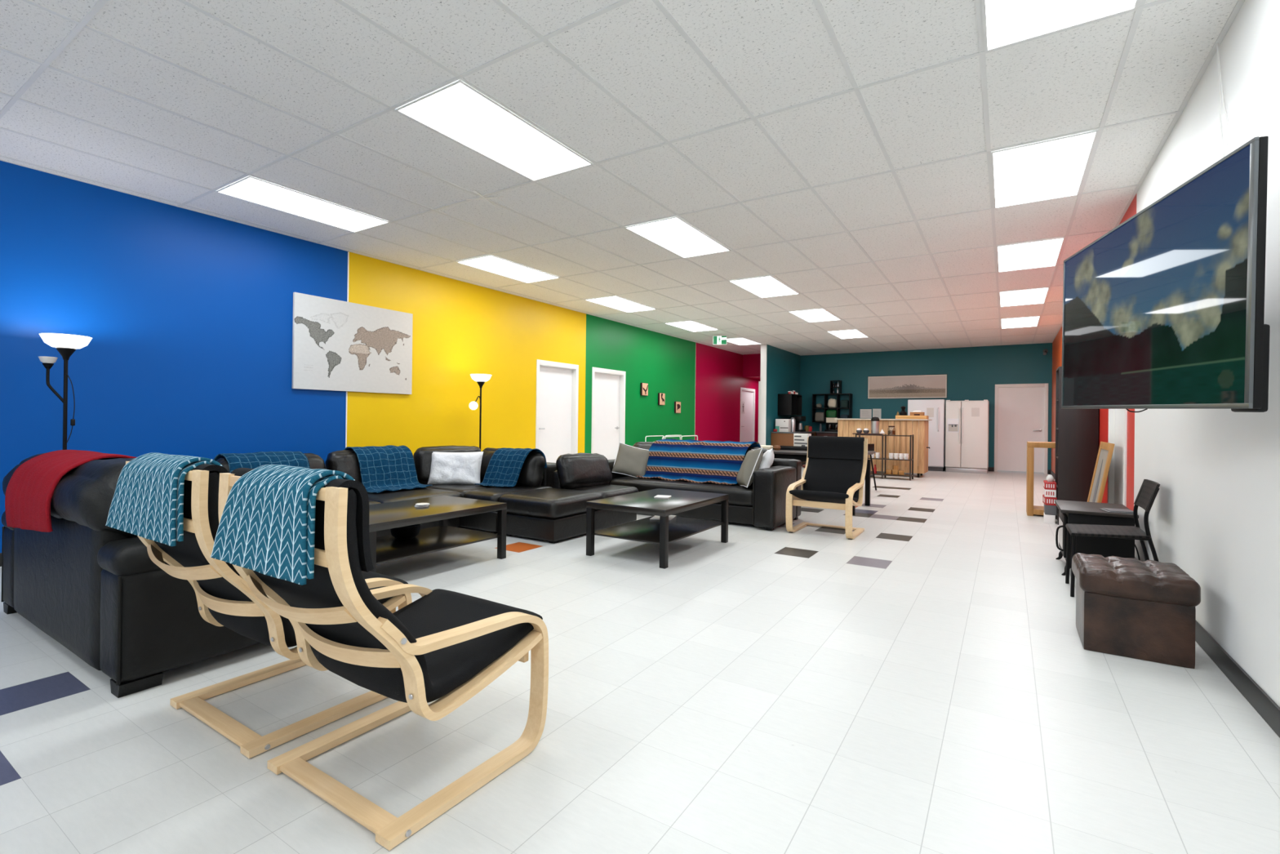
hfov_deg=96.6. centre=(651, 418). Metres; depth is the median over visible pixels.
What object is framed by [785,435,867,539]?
armchair
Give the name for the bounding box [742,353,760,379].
beam
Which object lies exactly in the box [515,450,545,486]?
cushion
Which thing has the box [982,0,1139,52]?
recessed light
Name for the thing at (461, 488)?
seat cushion
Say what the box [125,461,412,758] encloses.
armchair
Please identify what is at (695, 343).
trim
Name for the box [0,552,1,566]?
baseboard
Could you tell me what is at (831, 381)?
rack
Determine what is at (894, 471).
wooden box
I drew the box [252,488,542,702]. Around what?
cushion
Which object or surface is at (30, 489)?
blanket
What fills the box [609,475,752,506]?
seat cushion
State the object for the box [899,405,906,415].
figurine
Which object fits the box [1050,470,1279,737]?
baseboard
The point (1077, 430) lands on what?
bookcase
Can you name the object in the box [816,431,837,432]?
countertop
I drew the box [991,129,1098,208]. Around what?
recessed light
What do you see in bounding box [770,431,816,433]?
countertop
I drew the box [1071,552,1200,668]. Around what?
ottoman
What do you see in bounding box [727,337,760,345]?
recessed light
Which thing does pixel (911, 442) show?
metal rack
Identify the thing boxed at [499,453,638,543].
chaise longue
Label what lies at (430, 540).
shelf
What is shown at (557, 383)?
door
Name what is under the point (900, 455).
stack
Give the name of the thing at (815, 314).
recessed light
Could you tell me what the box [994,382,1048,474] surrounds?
door
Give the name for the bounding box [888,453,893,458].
stack
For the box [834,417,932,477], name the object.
bar
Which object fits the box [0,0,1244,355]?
ceiling
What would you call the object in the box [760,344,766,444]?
trim
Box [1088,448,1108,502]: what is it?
print
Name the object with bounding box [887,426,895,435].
glass jar
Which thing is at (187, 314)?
wall
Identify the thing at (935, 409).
fridge
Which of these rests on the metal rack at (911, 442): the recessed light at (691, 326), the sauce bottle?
the sauce bottle
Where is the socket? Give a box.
[42,362,53,368]
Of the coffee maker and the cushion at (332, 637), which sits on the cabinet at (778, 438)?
the coffee maker
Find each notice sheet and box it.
[860,408,871,417]
[872,408,881,418]
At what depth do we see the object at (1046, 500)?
6.55 m
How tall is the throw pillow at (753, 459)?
0.479 m
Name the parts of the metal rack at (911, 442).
post, rail, post, rail, rail, post, post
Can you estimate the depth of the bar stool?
9.58 m
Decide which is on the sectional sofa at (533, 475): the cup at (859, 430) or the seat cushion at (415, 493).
the seat cushion at (415, 493)
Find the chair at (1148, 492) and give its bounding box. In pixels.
[1065,479,1159,596]
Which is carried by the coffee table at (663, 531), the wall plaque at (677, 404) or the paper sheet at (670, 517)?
the paper sheet at (670, 517)
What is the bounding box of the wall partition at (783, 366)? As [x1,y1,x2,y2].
[765,344,800,445]
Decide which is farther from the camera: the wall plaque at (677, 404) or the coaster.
the wall plaque at (677, 404)
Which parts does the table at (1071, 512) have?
leg, handle, door, leg, plate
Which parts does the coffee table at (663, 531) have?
leg, leg, leg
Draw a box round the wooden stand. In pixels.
[1026,441,1055,515]
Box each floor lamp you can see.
[38,333,92,449]
[469,373,491,449]
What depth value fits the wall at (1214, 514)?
2.64 m
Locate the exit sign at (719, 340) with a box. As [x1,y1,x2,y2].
[712,333,727,345]
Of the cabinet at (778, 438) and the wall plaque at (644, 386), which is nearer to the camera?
the wall plaque at (644, 386)
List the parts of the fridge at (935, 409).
kick plate, handle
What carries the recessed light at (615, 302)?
in the ceiling
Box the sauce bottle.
[873,464,876,473]
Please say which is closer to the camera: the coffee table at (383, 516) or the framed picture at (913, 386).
the coffee table at (383, 516)
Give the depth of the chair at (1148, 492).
3.77 m
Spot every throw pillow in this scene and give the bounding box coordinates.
[427,451,483,484]
[612,442,648,478]
[736,447,763,488]
[758,448,773,469]
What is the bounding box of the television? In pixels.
[1061,136,1270,412]
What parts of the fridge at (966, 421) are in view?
freezer door, handle, handle, fridge door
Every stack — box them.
[875,452,879,457]
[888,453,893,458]
[893,453,898,458]
[898,453,903,458]
[903,453,908,458]
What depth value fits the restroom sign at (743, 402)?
16.17 m
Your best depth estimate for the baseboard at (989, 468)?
13.62 m
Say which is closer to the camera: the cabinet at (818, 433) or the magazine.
the magazine
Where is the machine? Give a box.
[824,417,841,431]
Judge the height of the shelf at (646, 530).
0.015 m
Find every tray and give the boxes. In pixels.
[773,445,807,450]
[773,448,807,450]
[852,432,882,435]
[895,415,928,418]
[895,417,928,418]
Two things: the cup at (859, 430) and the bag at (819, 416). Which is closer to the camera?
the cup at (859, 430)
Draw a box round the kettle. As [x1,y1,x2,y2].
[791,417,795,431]
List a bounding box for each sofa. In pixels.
[216,445,556,537]
[608,441,801,530]
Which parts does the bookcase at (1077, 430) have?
panel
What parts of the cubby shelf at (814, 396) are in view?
panel, shelf, panel, panel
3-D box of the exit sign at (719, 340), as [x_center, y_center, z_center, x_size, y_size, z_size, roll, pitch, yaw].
[1.478,-1.703,12.290,0.300,0.232,0.043,1,0,7]
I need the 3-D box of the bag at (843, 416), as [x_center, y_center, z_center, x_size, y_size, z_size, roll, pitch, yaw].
[5.184,-0.008,15.316,0.206,0.205,0.188,1,0,32]
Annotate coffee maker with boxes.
[790,416,805,431]
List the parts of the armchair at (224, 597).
rail, arm frame, rail, arm frame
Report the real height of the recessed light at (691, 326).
0.008 m
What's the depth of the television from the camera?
2.26 m
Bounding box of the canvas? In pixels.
[292,292,413,394]
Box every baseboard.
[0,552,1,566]
[945,466,1050,474]
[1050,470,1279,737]
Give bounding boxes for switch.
[70,418,75,425]
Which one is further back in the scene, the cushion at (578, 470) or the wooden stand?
the wooden stand
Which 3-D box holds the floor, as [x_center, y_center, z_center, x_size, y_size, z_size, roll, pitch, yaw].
[1.205,1.172,7.133,7.420,0.001,20.000,1,0,32]
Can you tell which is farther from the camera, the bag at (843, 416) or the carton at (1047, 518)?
the bag at (843, 416)
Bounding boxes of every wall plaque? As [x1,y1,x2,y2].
[640,382,648,395]
[657,392,665,404]
[674,401,680,413]
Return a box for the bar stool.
[867,444,876,490]
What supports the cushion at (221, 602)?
on the armchair at (224, 597)
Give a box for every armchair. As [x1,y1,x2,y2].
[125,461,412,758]
[217,467,548,850]
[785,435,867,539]
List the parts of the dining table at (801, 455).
leg, leg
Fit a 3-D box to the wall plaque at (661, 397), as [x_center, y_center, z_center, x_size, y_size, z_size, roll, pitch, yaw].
[0.220,-0.417,12.263,0.052,0.260,0.230,1,0,32]
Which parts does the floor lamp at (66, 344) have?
lamp shade, arm, lamp shade, cord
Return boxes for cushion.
[2,452,110,495]
[50,457,137,537]
[153,471,408,647]
[216,453,324,472]
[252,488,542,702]
[324,449,361,483]
[367,487,462,502]
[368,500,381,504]
[413,445,480,484]
[423,481,497,497]
[463,485,551,511]
[480,447,499,481]
[499,488,602,518]
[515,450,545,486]
[555,453,612,488]
[570,484,638,498]
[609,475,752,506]
[632,441,653,449]
[743,447,773,484]
[789,442,863,503]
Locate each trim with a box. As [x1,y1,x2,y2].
[345,252,349,448]
[694,342,696,427]
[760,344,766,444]
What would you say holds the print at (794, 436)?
attached to the box at (799, 439)
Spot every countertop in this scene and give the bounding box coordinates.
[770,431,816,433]
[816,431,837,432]
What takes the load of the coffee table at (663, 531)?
on the floor
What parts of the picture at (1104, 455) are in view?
frame, frame, frame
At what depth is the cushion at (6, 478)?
3.04 m
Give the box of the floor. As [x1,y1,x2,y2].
[0,466,1279,853]
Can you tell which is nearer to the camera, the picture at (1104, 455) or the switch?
the switch
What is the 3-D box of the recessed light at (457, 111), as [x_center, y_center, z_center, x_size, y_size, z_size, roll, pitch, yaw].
[-0.987,-1.862,3.804,0.584,0.008,1.194,1,0,32]
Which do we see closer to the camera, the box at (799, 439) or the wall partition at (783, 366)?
the box at (799, 439)
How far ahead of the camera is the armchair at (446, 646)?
1.69 m
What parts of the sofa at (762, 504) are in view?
arm, arm, frame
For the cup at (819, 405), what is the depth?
15.61 m
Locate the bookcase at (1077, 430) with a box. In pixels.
[1054,366,1098,524]
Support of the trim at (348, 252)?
attached to the wall at (187, 314)
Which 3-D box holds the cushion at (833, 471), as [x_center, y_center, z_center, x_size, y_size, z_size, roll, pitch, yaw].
[1.839,0.552,5.949,0.582,0.670,0.746,1,0,31]
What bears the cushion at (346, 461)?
on the sectional sofa at (533, 475)
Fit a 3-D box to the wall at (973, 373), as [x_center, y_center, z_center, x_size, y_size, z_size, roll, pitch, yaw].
[6.707,-0.254,14.629,5.835,3.009,0.120,1,0,32]
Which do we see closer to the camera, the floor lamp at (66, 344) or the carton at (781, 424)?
the floor lamp at (66, 344)
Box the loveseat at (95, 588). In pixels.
[0,452,261,697]
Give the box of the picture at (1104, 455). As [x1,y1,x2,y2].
[1087,441,1115,502]
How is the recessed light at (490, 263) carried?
in the ceiling
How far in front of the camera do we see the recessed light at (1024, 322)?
10.42 m
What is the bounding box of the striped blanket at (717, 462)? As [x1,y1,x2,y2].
[635,438,760,484]
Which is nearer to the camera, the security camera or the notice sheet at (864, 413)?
the security camera
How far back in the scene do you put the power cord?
4.14 m
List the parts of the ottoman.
lid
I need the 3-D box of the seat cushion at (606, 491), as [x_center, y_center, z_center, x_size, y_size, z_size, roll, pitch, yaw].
[-0.554,0.839,6.223,0.636,0.188,0.674,1,0,32]
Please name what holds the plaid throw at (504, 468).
on the sectional sofa at (533, 475)
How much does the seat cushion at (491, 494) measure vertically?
0.196 m
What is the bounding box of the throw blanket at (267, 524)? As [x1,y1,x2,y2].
[210,464,354,585]
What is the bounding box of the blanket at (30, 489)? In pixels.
[4,449,137,532]
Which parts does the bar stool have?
backrest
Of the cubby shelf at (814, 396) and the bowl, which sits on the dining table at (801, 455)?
the bowl
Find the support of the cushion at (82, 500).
on the loveseat at (95, 588)
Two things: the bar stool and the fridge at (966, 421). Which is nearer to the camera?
the bar stool
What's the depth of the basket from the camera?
4.42 m
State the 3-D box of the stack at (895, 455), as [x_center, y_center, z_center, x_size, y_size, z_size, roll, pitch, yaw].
[4.963,0.759,11.558,0.096,0.110,0.096,1,0,32]
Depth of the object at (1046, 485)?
6.56 m
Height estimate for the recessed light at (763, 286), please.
0.008 m
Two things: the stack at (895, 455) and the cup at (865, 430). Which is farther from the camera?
the cup at (865, 430)
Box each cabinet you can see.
[770,431,816,466]
[816,431,837,436]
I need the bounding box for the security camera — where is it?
[1042,348,1048,355]
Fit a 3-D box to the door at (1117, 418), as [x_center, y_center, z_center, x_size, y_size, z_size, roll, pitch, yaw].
[4.342,0.162,5.234,0.124,2.080,0.944,1,0,32]
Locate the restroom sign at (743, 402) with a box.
[741,401,744,413]
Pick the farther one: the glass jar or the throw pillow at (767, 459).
the glass jar
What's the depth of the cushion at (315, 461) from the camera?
5.23 m
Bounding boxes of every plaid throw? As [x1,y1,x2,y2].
[213,450,310,472]
[343,444,431,493]
[474,448,546,487]
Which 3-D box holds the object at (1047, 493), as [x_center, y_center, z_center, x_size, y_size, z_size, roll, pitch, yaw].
[4.656,0.862,6.658,0.112,0.084,0.262,1,0,35]
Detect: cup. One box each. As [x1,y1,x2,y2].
[816,403,822,408]
[856,427,862,433]
[862,428,869,433]
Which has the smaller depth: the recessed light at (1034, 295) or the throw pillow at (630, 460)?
the throw pillow at (630, 460)
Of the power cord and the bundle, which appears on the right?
the power cord
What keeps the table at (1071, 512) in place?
on the floor
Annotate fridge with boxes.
[907,399,946,471]
[945,400,989,473]
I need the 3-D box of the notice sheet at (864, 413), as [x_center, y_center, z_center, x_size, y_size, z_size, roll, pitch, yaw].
[5.707,-0.129,15.177,0.290,0.240,0.004,1,0,32]
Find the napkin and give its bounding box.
[653,494,671,498]
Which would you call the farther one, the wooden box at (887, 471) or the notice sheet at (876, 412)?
the notice sheet at (876, 412)
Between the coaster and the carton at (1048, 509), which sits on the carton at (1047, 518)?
the carton at (1048, 509)
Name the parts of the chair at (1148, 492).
leg, leg, seat, seat rail, leg, backrest, leg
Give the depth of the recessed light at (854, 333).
12.07 m
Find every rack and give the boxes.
[830,380,841,393]
[855,433,913,480]
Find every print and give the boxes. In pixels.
[794,435,807,446]
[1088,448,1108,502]
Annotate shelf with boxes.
[376,525,499,564]
[592,515,724,544]
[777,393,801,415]
[812,393,852,422]
[870,472,911,475]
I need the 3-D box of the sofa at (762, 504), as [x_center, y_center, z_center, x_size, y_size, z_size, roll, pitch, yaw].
[0.497,0.734,6.917,2.408,0.859,0.966,1,0,32]
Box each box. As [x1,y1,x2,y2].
[760,444,773,449]
[793,433,811,446]
[885,469,892,474]
[892,465,897,469]
[892,469,897,474]
[898,470,904,475]
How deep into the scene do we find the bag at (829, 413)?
15.40 m
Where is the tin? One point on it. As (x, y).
(806, 427)
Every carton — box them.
[775,418,791,431]
[910,410,924,415]
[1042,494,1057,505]
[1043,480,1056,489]
[1043,512,1055,524]
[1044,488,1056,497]
[1044,503,1057,515]
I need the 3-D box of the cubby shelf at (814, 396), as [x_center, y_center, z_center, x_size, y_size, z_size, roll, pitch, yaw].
[4.913,-0.277,15.498,1.000,0.780,0.298,1,0,32]
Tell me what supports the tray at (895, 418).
on the wooden tray at (896, 416)
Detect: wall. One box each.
[0,160,759,552]
[800,342,1052,470]
[1051,0,1279,706]
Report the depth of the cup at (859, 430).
11.89 m
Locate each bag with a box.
[814,412,824,422]
[826,409,836,417]
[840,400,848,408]
[840,414,848,418]
[1046,475,1053,481]
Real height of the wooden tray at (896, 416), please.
0.075 m
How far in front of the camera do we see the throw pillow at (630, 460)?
7.16 m
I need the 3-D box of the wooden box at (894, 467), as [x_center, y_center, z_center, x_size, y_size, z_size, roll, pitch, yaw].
[4.953,0.994,11.574,0.090,0.080,0.090,1,0,9]
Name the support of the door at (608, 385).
in the wall at (187, 314)
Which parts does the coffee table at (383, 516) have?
leg, leg, leg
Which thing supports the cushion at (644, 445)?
on the sofa at (762, 504)
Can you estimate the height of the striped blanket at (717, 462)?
0.490 m
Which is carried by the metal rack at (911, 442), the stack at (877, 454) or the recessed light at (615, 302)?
the stack at (877, 454)
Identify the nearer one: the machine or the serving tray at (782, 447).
the serving tray at (782, 447)
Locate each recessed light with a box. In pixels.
[215,175,390,232]
[395,79,593,181]
[456,254,559,283]
[584,295,656,312]
[624,216,730,257]
[665,320,718,331]
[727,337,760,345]
[728,275,799,297]
[788,308,840,322]
[827,328,868,338]
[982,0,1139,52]
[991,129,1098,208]
[996,236,1065,272]
[999,287,1049,306]
[1000,315,1040,328]
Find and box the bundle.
[827,398,836,408]
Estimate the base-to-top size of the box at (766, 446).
0.060 m
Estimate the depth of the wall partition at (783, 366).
14.53 m
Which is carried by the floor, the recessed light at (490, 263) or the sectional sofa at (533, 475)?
the sectional sofa at (533, 475)
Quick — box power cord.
[1134,543,1140,559]
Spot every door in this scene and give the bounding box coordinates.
[535,359,578,462]
[591,367,625,459]
[739,386,755,441]
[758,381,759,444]
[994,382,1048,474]
[1107,408,1127,506]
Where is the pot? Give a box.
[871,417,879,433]
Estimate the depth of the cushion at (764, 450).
6.61 m
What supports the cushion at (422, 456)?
on the sectional sofa at (533, 475)
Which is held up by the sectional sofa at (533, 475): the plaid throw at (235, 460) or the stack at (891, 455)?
the plaid throw at (235, 460)
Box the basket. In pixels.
[390,524,421,539]
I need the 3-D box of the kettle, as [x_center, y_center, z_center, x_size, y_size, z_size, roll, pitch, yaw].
[3.588,0.151,14.495,0.150,0.370,0.148,1,0,32]
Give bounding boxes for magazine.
[1099,507,1133,513]
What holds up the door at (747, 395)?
in the wall at (187, 314)
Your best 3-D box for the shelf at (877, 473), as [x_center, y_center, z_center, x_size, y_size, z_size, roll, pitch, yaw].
[4.765,1.138,11.690,1.012,0.012,0.302,1,0,32]
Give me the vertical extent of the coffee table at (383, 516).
0.450 m
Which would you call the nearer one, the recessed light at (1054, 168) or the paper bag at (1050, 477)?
the recessed light at (1054, 168)
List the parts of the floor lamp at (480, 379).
globe, lamp shade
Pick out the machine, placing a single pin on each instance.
(831, 424)
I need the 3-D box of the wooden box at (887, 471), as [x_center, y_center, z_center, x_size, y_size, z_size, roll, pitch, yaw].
[4.850,1.088,11.637,0.100,0.090,0.100,1,0,32]
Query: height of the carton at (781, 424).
0.320 m
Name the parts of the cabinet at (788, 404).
panel, panel, panel, panel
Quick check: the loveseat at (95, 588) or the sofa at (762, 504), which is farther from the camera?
the sofa at (762, 504)
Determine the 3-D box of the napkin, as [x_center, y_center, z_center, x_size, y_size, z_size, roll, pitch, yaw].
[0.102,0.699,5.091,0.130,0.012,0.130,1,0,15]
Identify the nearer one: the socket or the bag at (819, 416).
the socket
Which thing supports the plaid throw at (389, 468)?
on the sectional sofa at (533, 475)
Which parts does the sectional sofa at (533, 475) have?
frame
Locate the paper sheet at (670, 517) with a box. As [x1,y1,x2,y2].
[649,515,675,520]
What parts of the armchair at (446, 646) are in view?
rail, arm frame, rail, arm frame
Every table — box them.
[368,495,506,572]
[586,488,728,568]
[772,448,875,515]
[1054,499,1138,575]
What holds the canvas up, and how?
attached to the wall at (187, 314)
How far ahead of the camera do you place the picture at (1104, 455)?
5.47 m
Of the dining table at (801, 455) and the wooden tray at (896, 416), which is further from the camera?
the wooden tray at (896, 416)
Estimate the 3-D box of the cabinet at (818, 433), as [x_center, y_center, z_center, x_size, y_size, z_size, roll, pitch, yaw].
[5.203,0.795,15.111,1.520,0.880,0.595,1,0,32]
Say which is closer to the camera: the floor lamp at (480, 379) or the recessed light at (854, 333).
the floor lamp at (480, 379)
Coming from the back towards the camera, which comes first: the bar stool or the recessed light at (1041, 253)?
the bar stool
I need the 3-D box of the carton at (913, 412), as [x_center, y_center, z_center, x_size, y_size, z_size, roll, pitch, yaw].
[5.660,-0.090,12.144,0.260,0.170,0.182,1,0,32]
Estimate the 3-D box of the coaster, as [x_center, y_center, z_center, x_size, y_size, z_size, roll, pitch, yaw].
[-1.777,0.670,4.430,0.110,0.024,0.143,1,0,-3]
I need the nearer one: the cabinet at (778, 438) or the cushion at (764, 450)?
the cushion at (764, 450)
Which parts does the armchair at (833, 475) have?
arm frame, rail, arm frame, rail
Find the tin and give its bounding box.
[804,425,808,431]
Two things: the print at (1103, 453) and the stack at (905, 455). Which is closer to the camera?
the print at (1103, 453)
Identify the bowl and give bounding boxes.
[773,445,780,449]
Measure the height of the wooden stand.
0.915 m
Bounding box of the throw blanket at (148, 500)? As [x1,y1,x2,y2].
[105,452,222,546]
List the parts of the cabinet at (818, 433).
drawer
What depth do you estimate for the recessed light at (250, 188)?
5.01 m
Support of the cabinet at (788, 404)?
attached to the wall partition at (783, 366)
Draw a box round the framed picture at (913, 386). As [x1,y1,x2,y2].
[867,373,946,399]
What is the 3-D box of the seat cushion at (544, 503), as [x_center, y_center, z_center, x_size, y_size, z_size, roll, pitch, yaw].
[-0.987,0.830,5.659,0.753,0.197,0.779,1,0,32]
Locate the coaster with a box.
[414,502,430,506]
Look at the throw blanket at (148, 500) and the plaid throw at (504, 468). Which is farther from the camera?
the plaid throw at (504, 468)
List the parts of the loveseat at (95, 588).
arm, panel, arm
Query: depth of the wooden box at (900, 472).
11.47 m
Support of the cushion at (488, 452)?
on the sectional sofa at (533, 475)

